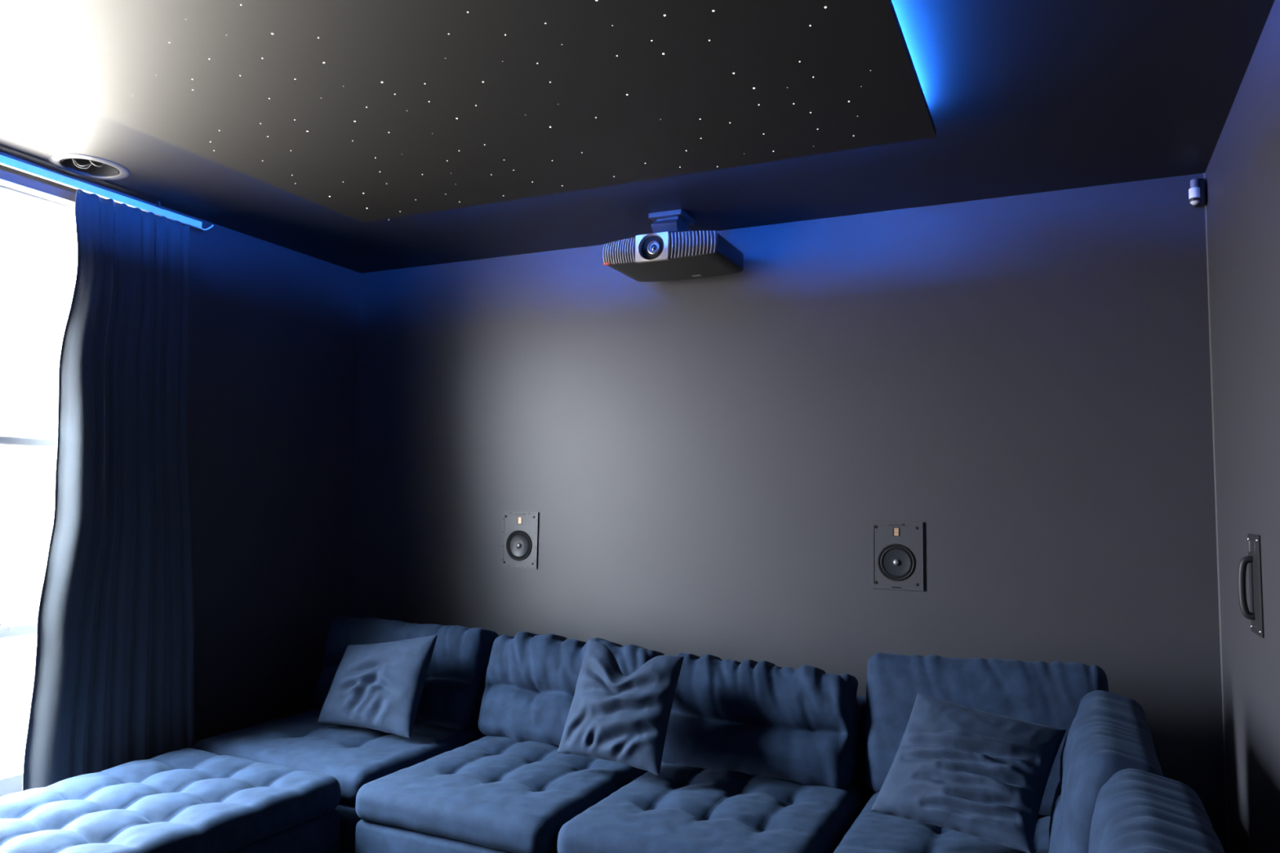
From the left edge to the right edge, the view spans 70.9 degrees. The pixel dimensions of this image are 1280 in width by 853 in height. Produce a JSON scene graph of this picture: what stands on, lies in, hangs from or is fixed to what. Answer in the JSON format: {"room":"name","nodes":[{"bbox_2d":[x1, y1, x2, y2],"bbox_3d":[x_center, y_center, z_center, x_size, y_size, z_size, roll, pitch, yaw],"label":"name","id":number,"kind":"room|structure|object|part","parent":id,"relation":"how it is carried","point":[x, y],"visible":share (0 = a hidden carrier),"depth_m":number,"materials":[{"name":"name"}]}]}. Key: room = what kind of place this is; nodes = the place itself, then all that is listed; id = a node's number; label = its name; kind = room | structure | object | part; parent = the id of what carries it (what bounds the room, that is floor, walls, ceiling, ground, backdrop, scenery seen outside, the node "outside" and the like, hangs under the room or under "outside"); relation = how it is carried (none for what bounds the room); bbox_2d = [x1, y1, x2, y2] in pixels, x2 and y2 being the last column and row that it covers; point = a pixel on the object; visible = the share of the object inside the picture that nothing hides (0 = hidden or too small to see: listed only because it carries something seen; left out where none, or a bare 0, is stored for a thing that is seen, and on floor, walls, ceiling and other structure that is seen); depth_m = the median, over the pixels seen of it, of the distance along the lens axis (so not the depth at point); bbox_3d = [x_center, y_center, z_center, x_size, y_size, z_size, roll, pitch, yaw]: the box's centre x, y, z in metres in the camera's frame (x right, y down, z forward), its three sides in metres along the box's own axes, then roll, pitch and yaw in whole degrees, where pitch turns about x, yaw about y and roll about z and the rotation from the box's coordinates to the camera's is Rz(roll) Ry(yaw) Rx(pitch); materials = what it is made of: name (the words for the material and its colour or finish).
{"room":"home theater","nodes":[
{"label":"home theater","id":0,"kind":"room"},
{"bbox_2d":[0,151,361,743],"bbox_3d":[-2.978,0.232,2.221,0.200,2.700,6.085,-1,-5,25],"label":"wall","id":1,"kind":"structure","parent":0,"point":[273,329],"depth_m":4.39,"materials":[{"name":"grey paint"}]},
{"bbox_2d":[0,178,75,797],"bbox_3d":[-2.508,0.224,3.207,0.202,2.300,1.020,-1,-5,25],"label":"window","id":2,"kind":"structure","parent":1,"relation":"in","point":[11,782],"depth_m":3.45,"materials":[{"name":"white paint"}]},
{"bbox_3d":[-2.527,0.752,3.166,0.075,0.050,0.920,-1,-5,25],"label":"rail","id":3,"kind":"part","parent":2,"relation":"part of","materials":[{"name":"white paint"}]},
{"bbox_3d":[-2.513,0.035,3.227,0.075,0.040,0.920,-1,-5,25],"label":"rail","id":4,"kind":"part","parent":2,"relation":"part of","materials":[{"name":"white paint"}]},
{"bbox_2d":[0,0,1274,273],"bbox_3d":[-1.042,-1.243,1.439,4.424,0.180,6.485,-1,-5,25],"label":"ceiling","id":5,"kind":"structure","parent":0,"point":[1022,96],"depth_m":3.18,"materials":[{"name":"black paint"}]},
{"bbox_2d":[48,153,130,179],"bbox_3d":[-2.116,-1.053,3.469,0.270,0.119,0.270,-1,-5,25],"label":"ceiling speaker","id":6,"kind":"object","parent":5,"relation":"attached to","point":[82,165],"visible":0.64,"depth_m":3.50,"materials":[{"name":"grey plastic"}]},
{"bbox_2d":[0,155,213,230],"bbox_3d":[-2.443,-1.010,3.048,0.025,0.065,2.320,-1,-5,25],"label":"track","id":7,"kind":"object","parent":5,"relation":"attached to","point":[157,210],"visible":1,"depth_m":3.60,"materials":[{"name":"white plastic"}]},
{"bbox_2d":[22,188,195,791],"bbox_3d":[-2.038,0.391,3.615,0.286,2.615,0.754,-1,-5,25],"label":"curtain","id":8,"kind":"object","parent":7,"relation":"hanging from","point":[113,686],"visible":0.85,"depth_m":3.56,"materials":[{"name":"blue fabric"}]},
{"bbox_2d":[0,0,936,222],"bbox_3d":[-1.032,-1.114,1.464,2.363,0.071,4.260,-1,-5,25],"label":"panel","id":9,"kind":"object","parent":5,"relation":"attached to","point":[364,111],"visible":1,"depth_m":2.56,"materials":[{"name":"black paint"}]},
{"bbox_2d":[648,208,695,233],"bbox_3d":[0.138,-0.855,3.920,0.154,0.124,0.175,-1,-5,25],"label":"mount","id":10,"kind":"object","parent":5,"relation":"attached to","point":[673,220],"visible":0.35,"depth_m":3.86,"materials":[{"name":"grey"}]},
{"bbox_3d":[0.141,-0.906,3.928,0.154,0.022,0.165,-1,-5,25],"label":"ceiling plate","id":11,"kind":"part","parent":10,"relation":"part of","materials":[{"name":"grey"}]},
{"bbox_2d":[603,230,743,281],"bbox_3d":[0.145,-0.738,3.908,0.522,0.126,0.369,-1,-5,25],"label":"projector","id":12,"kind":"object","parent":10,"relation":"hanging from","point":[662,256],"visible":1,"depth_m":3.79,"materials":[{"name":"black plastic"},{"name":"silver metal"},{"name":"glass"}]},
{"bbox_2d":[603,237,635,263],"bbox_3d":[-0.090,-0.745,3.835,0.156,0.105,0.014,-2,-6,30],"label":"grille","id":13,"kind":"object","parent":12,"relation":"attached to","point":[621,251],"depth_m":3.83,"materials":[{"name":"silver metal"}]},
{"bbox_3d":[0.053,-0.749,3.761,0.150,0.114,0.023,-1,-5,25],"label":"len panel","id":14,"kind":"part","parent":12,"relation":"part of","materials":[{"name":"beige metal"}]},
{"bbox_2d":[671,230,715,257],"bbox_3d":[0.218,-0.752,3.687,0.193,0.107,0.015,-1,-5,21],"label":"grille","id":15,"kind":"object","parent":12,"relation":"attached to","point":[689,244],"depth_m":3.69,"materials":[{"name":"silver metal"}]},
{"bbox_2d":[345,173,1227,852],"bbox_3d":[0.276,0.459,4.144,4.424,2.700,0.200,-1,-5,25],"label":"wall","id":16,"kind":"structure","parent":0,"point":[706,465],"depth_m":3.81,"materials":[{"name":"grey paint"}]},
{"bbox_2d":[500,511,538,568],"bbox_3d":[-0.595,0.558,4.430,0.209,0.274,0.012,-1,-5,25],"label":"wall speaker","id":17,"kind":"object","parent":16,"relation":"attached to","point":[517,527],"visible":1,"depth_m":4.43,"materials":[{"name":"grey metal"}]},
{"bbox_2d":[870,520,923,591],"bbox_3d":[1.042,0.524,3.654,0.209,0.274,0.012,-1,-5,25],"label":"wall speaker","id":18,"kind":"object","parent":16,"relation":"attached to","point":[890,541],"visible":1,"depth_m":3.65,"materials":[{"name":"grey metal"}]},
{"bbox_2d":[1204,173,1228,852],"bbox_3d":[2.049,0.413,3.191,0.004,2.699,0.004,-1,-5,25],"label":"trim","id":19,"kind":"structure","parent":16,"relation":"attached to","point":[1204,173],"depth_m":3.19,"materials":[{"name":"grey"}]},
{"bbox_2d":[1204,0,1279,852],"bbox_3d":[0.838,0.152,0.412,0.200,2.700,6.085,-1,-5,25],"label":"wall","id":20,"kind":"structure","parent":0,"point":[1242,172],"depth_m":2.60,"materials":[{"name":"grey paint"}]},
{"bbox_2d":[1188,177,1206,207],"bbox_3d":[2.033,-0.854,3.276,0.075,0.100,0.047,5,-6,-40],"label":"sensor","id":21,"kind":"object","parent":20,"relation":"attached to","point":[1197,192],"visible":1,"depth_m":3.26,"materials":[{"name":"white plastic"}]},
{"bbox_3d":[2.015,-0.879,3.270,0.024,0.035,0.024,-1,-5,25],"label":"stem","id":22,"kind":"part","parent":21,"relation":"part of","materials":[{"name":"grey plastic"}]},
{"bbox_2d":[1237,533,1263,638],"bbox_3d":[1.723,0.447,2.550,0.042,0.280,0.160,-1,-5,25],"label":"handle","id":23,"kind":"object","parent":20,"relation":"attached to","point":[1254,557],"visible":1,"depth_m":2.55,"materials":[{"name":"black metal"}]},
{"bbox_3d":[-1.098,1.611,1.196,4.424,0.150,6.485,-1,-5,25],"label":"floor","id":24,"kind":"structure","parent":0,"visible":0},
{"bbox_2d":[0,748,341,852],"bbox_3d":[-1.731,1.410,2.789,0.834,0.436,1.378,-1,-5,25],"label":"ottoman","id":25,"kind":"object","parent":24,"relation":"on","point":[184,800],"visible":1,"depth_m":2.94,"materials":[{"name":"blue fabric"}]},
{"bbox_2d":[191,615,498,852],"bbox_3d":[-1.180,1.313,3.961,0.928,0.851,1.142,-1,-5,25],"label":"sofa section","id":26,"kind":"object","parent":24,"relation":"on","point":[446,719],"visible":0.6,"depth_m":3.85,"materials":[{"name":"blue fabric"}]},
{"bbox_2d":[191,708,487,804],"bbox_3d":[-1.250,1.359,3.813,0.928,0.142,0.823,-1,-5,25],"label":"seat cushion","id":27,"kind":"object","parent":26,"relation":"on","point":[357,757],"depth_m":3.61,"materials":[{"name":"blue fabric"}]},
{"bbox_2d":[317,635,437,738],"bbox_3d":[-1.122,1.081,3.844,0.530,0.387,0.249,-1,-5,25],"label":"throw pillow","id":28,"kind":"object","parent":26,"relation":"on","point":[379,686],"visible":1,"depth_m":3.77,"materials":[{"name":"fabric"}]},
{"bbox_2d":[315,615,498,729],"bbox_3d":[-1.093,1.137,4.180,0.902,0.460,0.304,-1,-5,25],"label":"cushion","id":29,"kind":"object","parent":26,"relation":"on","point":[454,688],"depth_m":3.99,"materials":[{"name":"blue fabric"}]},
{"bbox_2d":[355,631,664,852],"bbox_3d":[-0.399,1.288,3.530,0.813,0.857,1.255,-1,-5,25],"label":"sofa section","id":30,"kind":"object","parent":24,"relation":"on","point":[509,789],"visible":0.73,"depth_m":3.24,"materials":[{"name":"blue fabric"}]},
{"bbox_2d":[355,735,647,852],"bbox_3d":[-0.457,1.337,3.376,0.787,0.141,0.932,-1,-5,25],"label":"seat cushion","id":31,"kind":"object","parent":30,"relation":"on","point":[489,793],"depth_m":3.08,"materials":[{"name":"blue fabric"}]},
{"bbox_2d":[477,631,664,746],"bbox_3d":[-0.287,1.118,3.785,0.800,0.469,0.312,-1,-5,25],"label":"cushion","id":32,"kind":"object","parent":30,"relation":"on","point":[531,678],"depth_m":3.75,"materials":[{"name":"blue fabric"}]},
{"bbox_2d":[557,652,873,852],"bbox_3d":[0.341,1.285,3.183,0.783,0.833,1.241,-1,-5,25],"label":"sofa section","id":33,"kind":"object","parent":24,"relation":"on","point":[762,757],"visible":0.96,"depth_m":3.22,"materials":[{"name":"blue fabric"}]},
{"bbox_2d":[557,638,684,775],"bbox_3d":[-0.072,1.021,3.317,0.431,0.403,0.261,-1,-6,28],"label":"throw pillow","id":34,"kind":"object","parent":33,"relation":"on","point":[613,716],"visible":1,"depth_m":3.25,"materials":[{"name":"fabric"}]},
{"bbox_2d":[557,763,862,852],"bbox_3d":[0.274,1.322,3.035,0.778,0.141,0.922,-1,-5,25],"label":"seat cushion","id":35,"kind":"object","parent":33,"relation":"on","point":[687,807],"depth_m":2.90,"materials":[{"name":"blue fabric"}]},
{"bbox_2d":[661,652,858,788],"bbox_3d":[0.442,1.113,3.437,0.754,0.443,0.299,-1,-5,25],"label":"cushion","id":36,"kind":"object","parent":33,"relation":"on","point":[747,720],"depth_m":3.32,"materials":[{"name":"blue fabric"}]},
{"bbox_3d":[0.580,1.278,3.683,0.765,0.400,0.140,-1,-5,25],"label":"frame","id":37,"kind":"part","parent":33,"relation":"part of","materials":[{"name":"blue fabric"}]},
{"bbox_2d":[833,652,1163,852],"bbox_3d":[1.101,1.226,2.774,0.934,0.910,1.338,-1,-5,25],"label":"sofa section","id":38,"kind":"object","parent":24,"relation":"on","point":[1107,733],"visible":0.67,"depth_m":2.93,"materials":[{"name":"blue fabric"}]},
{"bbox_2d":[833,791,1050,852],"bbox_3d":[1.015,1.305,2.662,0.818,0.142,0.963,-1,-5,25],"label":"seat cushion","id":39,"kind":"object","parent":38,"relation":"on","point":[873,832],"depth_m":2.72,"materials":[{"name":"blue fabric"}]},
{"bbox_2d":[870,693,1066,852],"bbox_3d":[0.969,0.994,2.657,0.455,0.324,0.350,-3,-6,40],"label":"throw pillow","id":40,"kind":"object","parent":38,"relation":"on","point":[974,772],"visible":1,"depth_m":2.58,"materials":[{"name":"fabric"}]},
{"bbox_2d":[865,652,1108,816],"bbox_3d":[1.198,1.064,3.133,0.807,0.523,0.267,-1,-5,25],"label":"cushion","id":41,"kind":"object","parent":38,"relation":"on","point":[1051,694],"depth_m":3.11,"materials":[{"name":"blue fabric"}]},
{"bbox_2d":[1048,690,1163,852],"bbox_3d":[1.245,1.018,2.429,0.268,0.480,0.806,-1,-5,25],"label":"cushion","id":42,"kind":"object","parent":38,"relation":"on","point":[1108,734],"depth_m":2.24,"materials":[{"name":"blue fabric"}]},
{"bbox_2d":[1088,768,1224,852],"bbox_3d":[0.661,1.164,1.814,0.913,0.855,0.859,-1,-5,25],"label":"sofa section","id":43,"kind":"object","parent":24,"relation":"on","point":[1135,811],"visible":1,"depth_m":1.73,"materials":[{"name":"blue fabric"}]}
]}

